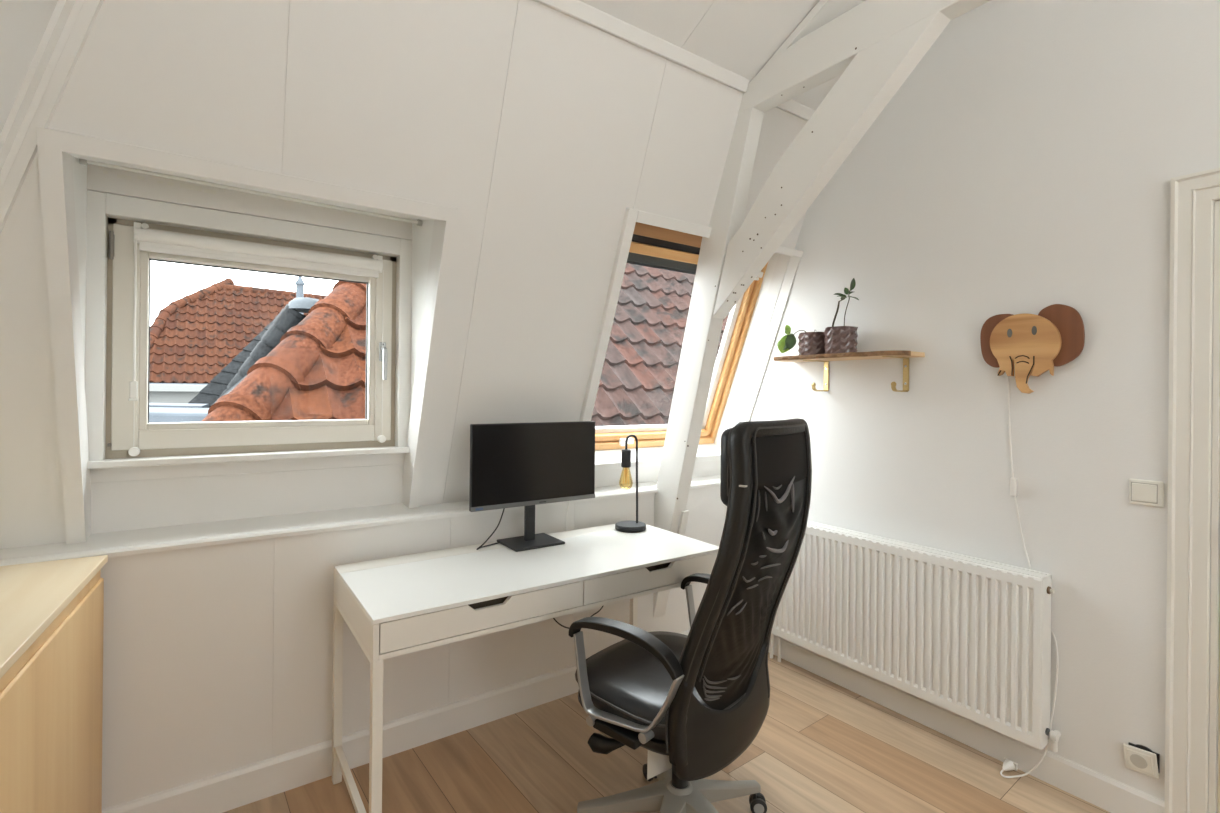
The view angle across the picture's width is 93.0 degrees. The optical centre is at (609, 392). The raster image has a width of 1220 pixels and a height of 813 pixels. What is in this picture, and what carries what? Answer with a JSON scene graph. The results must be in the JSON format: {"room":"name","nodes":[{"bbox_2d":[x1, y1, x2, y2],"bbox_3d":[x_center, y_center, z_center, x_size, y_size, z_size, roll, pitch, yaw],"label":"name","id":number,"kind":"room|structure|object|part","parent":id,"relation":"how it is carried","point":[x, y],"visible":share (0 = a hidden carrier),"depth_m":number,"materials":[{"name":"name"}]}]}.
{"room":"home office","nodes":[
{"label":"home office","id":0,"kind":"room"},
{"bbox_2d":[0,0,57,134],"bbox_3d":[-0.298,-0.813,-0.214,1.154,2.620,5.200,1,0,-35],"label":"wall","id":1,"kind":"structure","parent":0,"point":[23,23],"depth_m":1.25,"materials":[{"name":"white paint"}]},
{"bbox_2d":[0,479,726,809],"bbox_3d":[-0.961,0.921,2.183,4.140,0.900,0.120,1,0,-35],"label":"wall","id":2,"kind":"structure","parent":0,"point":[218,659],"depth_m":1.98,"materials":[{"name":"white paint"}]},
{"bbox_2d":[0,475,719,565],"bbox_3d":[-0.876,0.475,2.287,3.790,0.040,0.253,1,0,-35],"label":"trim","id":3,"kind":"structure","parent":2,"relation":"attached to","point":[97,540],"depth_m":1.99,"materials":[{"name":"white paint"}]},
{"bbox_2d":[102,630,689,812],"bbox_3d":[-0.946,1.311,2.113,4.090,0.120,0.017,1,0,-35],"label":"baseboard","id":4,"kind":"structure","parent":2,"relation":"attached to","point":[232,789],"depth_m":2.10,"materials":[{"name":"white paint"}]},
{"bbox_2d":[0,0,807,548],"bbox_3d":[-0.687,-0.417,2.081,3.850,1.980,0.859,1,0,-35],"label":"wall","id":5,"kind":"structure","parent":0,"point":[534,121],"depth_m":1.91,"materials":[{"name":"white paint"}]},
{"bbox_2d":[0,0,103,234],"bbox_3d":[-1.496,-0.475,1.393,1.054,1.834,0.092,1,0,10],"label":"trim","id":6,"kind":"structure","parent":5,"relation":"attached to","point":[71,22],"depth_m":1.37,"materials":[{"name":"white paint"}]},
{"bbox_2d":[36,127,459,543],"bbox_3d":[-1.087,-0.082,1.882,1.053,1.127,0.460,1,0,-35],"label":"trim","id":7,"kind":"structure","parent":5,"relation":"attached to","point":[52,144],"depth_m":1.63,"materials":[{"name":"white paint"}]},
{"bbox_2d":[85,190,411,468],"bbox_3d":[-1.242,-0.191,2.112,0.995,0.862,0.152,1,0,-35],"label":"window","id":8,"kind":"structure","parent":5,"relation":"in","point":[111,218],"depth_m":1.99,"materials":[{"name":"white paint"}]},
{"bbox_3d":[-1.232,0.229,2.092,0.995,0.022,0.102,1,0,-35],"label":"sill","id":9,"kind":"part","parent":8,"relation":"part of","materials":[{"name":"white paint"}]},
{"bbox_3d":[-1.258,-0.173,2.127,0.867,0.730,0.050,1,0,-35],"label":"sash","id":10,"kind":"part","parent":8,"relation":"part of","materials":[{"name":"beige paint"}]},
{"bbox_2d":[128,222,385,455],"bbox_3d":[-1.223,-0.168,2.094,0.797,0.758,0.044,1,0,-35],"label":"roller blind","id":11,"kind":"object","parent":8,"relation":"attached to","point":[148,240],"visible":1,"depth_m":2.03,"materials":[{"name":"white fabric"}]},
{"bbox_3d":[-1.535,-0.250,1.870,0.007,0.490,0.009,1,0,-12],"label":"chain","id":12,"kind":"part","parent":11,"relation":"part of","materials":[{"name":"white plastic"}]},
{"bbox_3d":[-0.916,-0.163,2.329,0.026,0.077,0.010,1,0,-35],"label":"handle","id":13,"kind":"part","parent":8,"relation":"part of","materials":[{"name":"grey metal"}]},
{"bbox_3d":[-0.900,-0.115,2.308,0.018,0.133,0.048,1,0,-35],"label":"lever","id":14,"kind":"part","parent":8,"relation":"part of","materials":[{"name":"grey metal"}]},
{"bbox_2d":[87,164,411,533],"bbox_3d":[-1.240,-0.132,2.108,0.995,1.220,0.082,1,0,-35],"label":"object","id":15,"kind":"structure","parent":5,"relation":"attached to","point":[123,498],"depth_m":2.05,"materials":[{"name":"white paint"}]},
{"bbox_2d":[79,159,421,225],"bbox_3d":[-1.115,-0.661,1.937,0.976,0.033,0.023,1,0,-37],"label":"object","id":16,"kind":"object","parent":5,"relation":"attached to","point":[418,222],"visible":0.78,"depth_m":1.88,"materials":[{"name":"white plastic"}]},
{"bbox_2d":[65,152,443,410],"bbox_3d":[-1.113,-0.132,1.926,1.035,1.237,0.526,1,0,-35],"label":"trim","id":17,"kind":"structure","parent":5,"relation":"attached to","point":[421,235],"depth_m":1.89,"materials":[{"name":"white paint"}]},
{"bbox_2d":[535,0,814,120],"bbox_3d":[-0.057,-1.302,2.012,2.790,0.056,0.043,1,0,-35],"label":"trim","id":18,"kind":"structure","parent":5,"relation":"attached to","point":[581,11],"depth_m":2.16,"materials":[{"name":"white paint"}]},
{"bbox_2d":[595,222,767,449],"bbox_3d":[0.294,-0.246,3.008,1.040,1.092,0.504,1,0,-35],"label":"window","id":19,"kind":"structure","parent":5,"relation":"in","point":[651,246],"depth_m":3.12,"materials":[{"name":"brown wood"}]},
{"bbox_2d":[619,438,633,445],"bbox_3d":[0.085,0.260,3.040,0.085,0.040,0.036,1,0,-35],"label":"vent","id":20,"kind":"object","parent":19,"relation":"attached to","point":[630,442],"depth_m":3.03,"materials":[{"name":"white plastic"}]},
{"bbox_3d":[0.194,0.231,3.159,0.888,0.047,0.060,1,0,-35],"label":"sash rail","id":21,"kind":"part","parent":19,"relation":"part of","materials":[{"name":"brown wood"}]},
{"bbox_3d":[0.178,0.264,3.174,0.966,0.068,0.104,1,0,-35],"label":"frame sill","id":22,"kind":"part","parent":19,"relation":"part of","materials":[{"name":"brown wood"}]},
{"bbox_3d":[0.405,-0.664,2.870,0.888,0.063,0.070,1,0,-35],"label":"sash rail","id":23,"kind":"part","parent":19,"relation":"part of","materials":[{"name":"brown wood"}]},
{"bbox_2d":[632,234,699,254],"bbox_3d":[0.397,-0.711,2.872,0.955,0.044,0.043,1,0,-35],"label":"vent","id":24,"kind":"object","parent":19,"relation":"attached to","point":[636,239],"depth_m":2.75,"materials":[{"name":"black plastic"}]},
{"bbox_2d":[579,208,802,420],"bbox_3d":[0.382,-0.134,2.855,1.083,1.240,0.536,1,0,-35],"label":"trim","id":25,"kind":"structure","parent":5,"relation":"attached to","point":[632,216],"depth_m":2.50,"materials":[{"name":"white paint"}]},
{"bbox_2d":[595,252,800,470],"bbox_3d":[0.345,-0.151,2.934,1.050,1.310,0.683,1,0,-35],"label":"trim","id":26,"kind":"structure","parent":5,"relation":"attached to","point":[609,459],"depth_m":3.13,"materials":[{"name":"white paint"}]},
{"bbox_2d":[803,360,828,390],"bbox_3d":[0.990,-0.078,2.783,0.169,0.148,0.026,1,0,-35],"label":"shelf bracket","id":27,"kind":"object","parent":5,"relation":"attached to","point":[826,363],"visible":1,"depth_m":2.82,"materials":[{"name":"brown metal"}]},
{"bbox_2d":[223,652,1109,812],"bbox_3d":[0.494,1.415,0.233,4.300,0.060,5.000,1,0,-35],"label":"floor","id":28,"kind":"structure","parent":0,"point":[820,745],"depth_m":2.11,"materials":[{"name":"brown wood"}]},
{"bbox_2d":[0,555,107,812],"bbox_3d":[-1.211,0.924,0.695,0.568,0.888,2.000,1,0,-31],"label":"base cabinet","id":29,"kind":"object","parent":28,"relation":"on","point":[51,612],"visible":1,"depth_m":1.34,"materials":[{"name":"beige wood"}]},
{"bbox_3d":[-0.997,0.529,0.825,0.042,0.053,1.989,1,0,-31],"label":"grip rail","id":30,"kind":"part","parent":29,"relation":"part of","materials":[{"name":"brown wood"}]},
{"bbox_2d":[332,524,718,812],"bbox_3d":[-0.262,0.998,2.181,1.334,0.760,0.585,1,0,-35],"label":"desk","id":31,"kind":"object","parent":28,"relation":"on","point":[404,604],"visible":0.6,"depth_m":1.93,"materials":[{"name":"white wood"}]},
{"bbox_3d":[-0.957,1.047,2.035,0.028,0.648,0.029,1,0,-35],"label":"leg","id":32,"kind":"part","parent":31,"relation":"part of","materials":[{"name":"white wood"}]},
{"bbox_3d":[-0.800,1.249,1.807,0.020,0.022,0.525,1,0,-35],"label":"rail","id":33,"kind":"part","parent":31,"relation":"part of","materials":[{"name":"white wood"}]},
{"bbox_3d":[-0.795,0.732,1.807,0.028,0.016,0.525,1,0,-35],"label":"rail","id":34,"kind":"part","parent":31,"relation":"part of","materials":[{"name":"white wood"}]},
{"bbox_3d":[-0.639,1.050,1.580,0.028,0.648,0.029,1,0,-35],"label":"leg","id":35,"kind":"part","parent":31,"relation":"part of","materials":[{"name":"white wood"}]},
{"bbox_3d":[-0.367,0.672,1.760,0.636,0.082,0.016,1,0,-35],"label":"drawer","id":36,"kind":"part","parent":31,"relation":"part of","materials":[{"name":"white wood"}]},
{"bbox_2d":[469,421,594,551],"bbox_3d":[-0.312,0.371,2.380,0.564,0.493,0.193,1,0,-35],"label":"computer monitor","id":37,"kind":"object","parent":31,"relation":"on","point":[528,465],"visible":1,"depth_m":2.34,"materials":[{"name":"black plastic"}]},
{"bbox_3d":[-0.097,0.726,1.949,1.302,0.015,0.018,1,0,-35],"label":"rail","id":38,"kind":"part","parent":31,"relation":"part of","materials":[{"name":"white wood"}]},
{"bbox_2d":[553,606,602,628],"bbox_3d":[-0.115,0.819,2.266,0.365,0.182,0.047,1,0,-35],"label":"cable","id":39,"kind":"object","parent":31,"relation":"hanging from","point":[602,606],"visible":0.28,"depth_m":2.21,"materials":[{"name":"black plastic"}]},
{"bbox_2d":[615,434,645,532],"bbox_3d":[0.096,0.406,2.625,0.140,0.430,0.140,1,0,-35],"label":"desk lamp","id":40,"kind":"object","parent":31,"relation":"on","point":[636,526],"visible":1,"depth_m":2.61,"materials":[{"name":"black metal"}]},
{"bbox_2d":[621,449,630,467],"bbox_3d":[0.073,0.298,2.608,0.043,0.080,0.043,1,0,-35],"label":"socket","id":41,"kind":"object","parent":40,"relation":"attached to","point":[625,453],"depth_m":2.59,"materials":[{"name":"black metal"}]},
{"bbox_3d":[0.072,0.387,2.608,0.062,0.104,0.062,1,0,-35],"label":"bulb","id":42,"kind":"part","parent":40,"relation":"part of","materials":[{"name":"orange glass"}]},
{"bbox_3d":[0.099,0.396,2.627,0.076,0.410,0.010,1,0,-35],"label":"stem","id":43,"kind":"part","parent":40,"relation":"part of","materials":[{"name":"black metal"}]},
{"bbox_3d":[0.113,1.057,2.783,0.028,0.648,0.029,1,0,-35],"label":"leg","id":44,"kind":"part","parent":31,"relation":"part of","materials":[{"name":"white wood"}]},
{"bbox_3d":[0.172,0.677,2.136,0.642,0.082,0.016,1,0,-35],"label":"drawer","id":45,"kind":"part","parent":31,"relation":"part of","materials":[{"name":"white wood"}]},
{"bbox_2d":[568,418,811,812],"bbox_3d":[0.230,0.729,1.799,0.679,1.307,0.693,1,0,42],"label":"office chair","id":46,"kind":"object","parent":28,"relation":"on","point":[697,700],"visible":1,"depth_m":1.64,"materials":[{"name":"black leather"}]},
{"bbox_3d":[0.050,1.043,1.745,0.236,0.095,0.067,1,0,2],"label":"tilt lever","id":47,"kind":"part","parent":46,"relation":"part of","materials":[{"name":"black plastic"}]},
{"bbox_3d":[0.046,1.254,1.785,0.295,0.111,0.072,1,0,7],"label":"leg","id":48,"kind":"part","parent":46,"relation":"part of","materials":[{"name":"grey paint"}]},
{"bbox_3d":[0.043,0.837,1.640,0.361,0.223,0.037,1,0,36],"label":"armrest","id":49,"kind":"part","parent":46,"relation":"part of","materials":[{"name":"grey metal"}]},
{"bbox_3d":[0.185,0.931,1.881,0.497,0.101,0.536,1,0,42],"label":"seat","id":50,"kind":"part","parent":46,"relation":"part of","materials":[{"name":"black leather"}]},
{"bbox_3d":[0.181,1.256,1.929,0.072,0.111,0.295,1,0,-11],"label":"leg","id":51,"kind":"part","parent":46,"relation":"part of","materials":[{"name":"grey paint"}]},
{"bbox_3d":[0.141,1.255,1.613,0.072,0.111,0.295,1,0,25],"label":"leg","id":52,"kind":"part","parent":46,"relation":"part of","materials":[{"name":"grey paint"}]},
{"bbox_3d":[0.411,0.840,2.047,0.037,0.223,0.361,1,0,-42],"label":"armrest","id":53,"kind":"part","parent":46,"relation":"part of","materials":[{"name":"grey metal"}]},
{"bbox_3d":[0.336,1.257,1.652,0.296,0.111,0.072,1,0,42],"label":"leg","id":54,"kind":"part","parent":46,"relation":"part of","materials":[{"name":"grey paint"}]},
{"bbox_3d":[0.359,1.258,1.845,0.295,0.111,0.072,1,0,-29],"label":"leg","id":55,"kind":"part","parent":46,"relation":"part of","materials":[{"name":"grey paint"}]},
{"bbox_3d":[0.430,0.538,1.664,0.172,0.777,0.427,1,0,42],"label":"panel","id":56,"kind":"part","parent":46,"relation":"part of","materials":[{"name":"black"}]},
{"bbox_3d":[0.483,0.181,1.619,0.042,0.148,0.366,1,0,42],"label":"panel","id":57,"kind":"part","parent":46,"relation":"part of","materials":[{"name":"black fabric"}]},
{"bbox_2d":[579,0,865,110],"bbox_3d":[0.664,-1.746,-0.053,4.200,0.962,4.372,1,0,-35],"label":"ceiling","id":58,"kind":"structure","parent":0,"point":[740,37],"depth_m":2.18,"materials":[{"name":"white paint"}]},
{"bbox_2d":[653,0,990,617],"bbox_3d":[1.613,-0.414,1.039,0.089,3.320,5.061,1,0,-35],"label":"truss","id":59,"kind":"object","parent":58,"relation":"attached to","point":[875,46],"visible":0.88,"depth_m":2.31,"materials":[{"name":"white wood"}]},
{"bbox_3d":[0.387,0.016,2.782,0.080,2.435,0.804,1,0,-35],"label":"post","id":60,"kind":"part","parent":59,"relation":"part of","materials":[{"name":"white wood"}]},
{"bbox_2d":[750,0,1219,800],"bbox_3d":[2.111,-0.599,1.423,0.100,4.000,5.122,1,0,-35],"label":"wall","id":61,"kind":"structure","parent":0,"point":[1027,162],"depth_m":2.13,"materials":[{"name":"white paint"}]},
{"bbox_2d":[773,350,924,362],"bbox_3d":[1.051,-0.162,2.653,0.221,0.020,0.661,1,0,-35],"label":"shelf","id":62,"kind":"object","parent":61,"relation":"attached to","point":[897,353],"visible":1,"depth_m":2.54,"materials":[{"name":"brown wood"}]},
{"bbox_2d":[777,325,824,354],"bbox_3d":[0.954,-0.253,2.814,0.144,0.159,0.234,1,0,-35],"label":"potted plant","id":63,"kind":"object","parent":62,"relation":"on","point":[810,343],"visible":0.96,"depth_m":2.74,"materials":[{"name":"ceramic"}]},
{"bbox_2d":[798,332,824,354],"bbox_3d":[0.979,-0.228,2.778,0.144,0.110,0.145,1,0,-35],"label":"pot","id":64,"kind":"object","parent":63,"relation":"on","point":[810,343],"depth_m":2.72,"materials":[{"name":"brown ceramic"}]},
{"bbox_2d":[824,278,858,353],"bbox_3d":[1.050,-0.337,2.634,0.145,0.330,0.167,1,0,20],"label":"potted cutting","id":65,"kind":"object","parent":62,"relation":"on","point":[838,339],"visible":1,"depth_m":2.59,"materials":[{"name":"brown ceramic"}]},
{"bbox_3d":[1.054,-0.366,2.626,0.045,0.182,0.106,1,0,-35],"label":"stem","id":66,"kind":"part","parent":65,"relation":"part of","materials":[{"name":"brown"}]},
{"bbox_2d":[824,326,857,353],"bbox_3d":[1.054,-0.233,2.644,0.144,0.122,0.145,1,0,-35],"label":"pot","id":67,"kind":"object","parent":65,"relation":"on","point":[838,339],"depth_m":2.59,"materials":[{"name":"brown ceramic"}]},
{"bbox_2d":[882,356,908,391],"bbox_3d":[1.215,-0.076,2.461,0.169,0.148,0.026,1,0,-35],"label":"shelf bracket","id":68,"kind":"object","parent":61,"relation":"attached to","point":[905,359],"visible":0.99,"depth_m":2.50,"materials":[{"name":"brown metal"}]},
{"bbox_2d":[770,521,1060,751],"bbox_3d":[1.185,1.017,2.551,0.100,0.749,1.306,1,0,-35],"label":"radiator","id":69,"kind":"object","parent":61,"relation":"attached to","point":[969,637],"visible":0.83,"depth_m":2.32,"materials":[{"name":"white metal"}]},
{"bbox_2d":[807,521,1051,577],"bbox_3d":[1.178,0.651,2.562,0.068,0.014,1.275,1,0,-35],"label":"grille","id":70,"kind":"object","parent":69,"relation":"attached to","point":[979,565],"depth_m":2.35,"materials":[{"name":"white metal"}]},
{"bbox_2d":[769,635,1164,812],"bbox_3d":[1.238,1.338,2.544,0.014,0.108,1.778,1,0,-35],"label":"baseboard","id":71,"kind":"structure","parent":61,"relation":"attached to","point":[1111,795],"depth_m":2.23,"materials":[{"name":"white paint"}]},
{"bbox_2d":[980,304,1084,777],"bbox_3d":[1.497,0.541,2.096,0.116,1.706,0.323,1,0,-35],"label":"wall lamp","id":72,"kind":"object","parent":61,"relation":"attached to","point":[1055,336],"visible":0.95,"depth_m":2.09,"materials":[{"name":"brown wood"}]},
{"bbox_2d":[1010,478,1017,496],"bbox_3d":[1.508,0.355,2.163,0.020,0.070,0.021,1,0,-35],"label":"switch","id":73,"kind":"object","parent":72,"relation":"attached to","point":[1013,481],"depth_m":2.15,"materials":[{"name":"white plastic"}]},
{"bbox_3d":[1.500,0.644,2.089,0.114,1.500,0.169,1,0,-35],"label":"power cord","id":74,"kind":"part","parent":72,"relation":"part of","materials":[{"name":"white plastic"}]},
{"bbox_2d":[1123,742,1159,778],"bbox_3d":[1.709,1.184,1.864,0.027,0.089,0.087,1,0,-35],"label":"wall socket","id":75,"kind":"object","parent":61,"relation":"attached to","point":[1139,758],"visible":1,"depth_m":1.85,"materials":[{"name":"white plastic"}]},
{"bbox_2d":[1129,479,1163,507],"bbox_3d":[1.724,0.324,1.862,0.016,0.082,0.085,1,0,-35],"label":"light switch","id":76,"kind":"object","parent":61,"relation":"attached to","point":[1141,492],"visible":1,"depth_m":1.86,"materials":[{"name":"white plastic"}]},
{"bbox_2d":[1165,168,1219,812],"bbox_3d":[2.058,0.367,1.374,0.026,2.066,1.074,1,0,-35],"label":"trim","id":77,"kind":"structure","parent":61,"relation":"attached to","point":[1193,196],"depth_m":1.77,"materials":[{"name":"white paint"}]},
{"bbox_2d":[1208,200,1219,812],"bbox_3d":[2.092,0.414,1.398,0.141,1.974,0.890,1,0,-35],"label":"door","id":78,"kind":"structure","parent":61,"relation":"in","point":[1214,701],"depth_m":1.74,"materials":[{"name":"white paint"}]},
{"label":"outside","id":79,"kind":"structure","parent":0,"visible":0},
{"bbox_2d":[201,281,366,421],"bbox_3d":[-2.437,-0.645,4.704,2.824,3.528,3.850,1,0,-35],"label":"tiled roof","id":80,"kind":"structure","parent":79,"point":[316,370],"depth_m":3.69,"materials":[{"name":"tile"}]},
{"bbox_2d":[149,403,208,422],"bbox_3d":[-3.936,0.226,4.185,2.130,0.330,0.427,1,0,-4],"label":"gutter","id":81,"kind":"object","parent":80,"relation":"attached to","point":[158,412],"visible":0.09,"depth_m":4.13,"materials":[{"name":"silver metal"}]},
{"bbox_3d":[-35.347,7.131,50.500,120.000,0.200,116.800,1,0,-35],"label":"ground","id":82,"kind":"structure","parent":0,"visible":0},
{"bbox_2d":[149,278,325,402],"bbox_3d":[-9.393,0.858,18.149,10.602,8.858,3.472,1,0,-35],"label":"house","id":83,"kind":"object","parent":82,"relation":"on","point":[198,334],"visible":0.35,"depth_m":16.37,"materials":[{"name":"orange"}]},
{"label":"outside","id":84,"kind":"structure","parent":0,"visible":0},
{"bbox_2d":[189,297,318,407],"bbox_3d":[-3.194,0.269,5.877,2.470,2.440,0.566,1,0,-23],"label":"tiled roof","id":85,"kind":"structure","parent":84,"point":[269,338],"depth_m":5.70,"materials":[{"name":"tile"}]},
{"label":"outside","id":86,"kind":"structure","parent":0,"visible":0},
{"bbox_2d":[295,277,304,314],"bbox_3d":[-4.821,-1.418,9.000,0.140,0.900,0.138,1,0,-35],"label":"vent pipe","id":87,"kind":"object","parent":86,"point":[299,283],"visible":0.49,"depth_m":8.96,"materials":[{"name":"silver metal"}]},
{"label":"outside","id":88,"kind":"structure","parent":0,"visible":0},
{"bbox_2d":[591,263,729,425],"bbox_3d":[1.770,-0.838,7.432,7.400,3.137,3.325,1,0,-35],"label":"tiled roof","id":89,"kind":"structure","parent":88,"point":[637,382],"depth_m":5.75,"materials":[{"name":"tile"}]}
]}

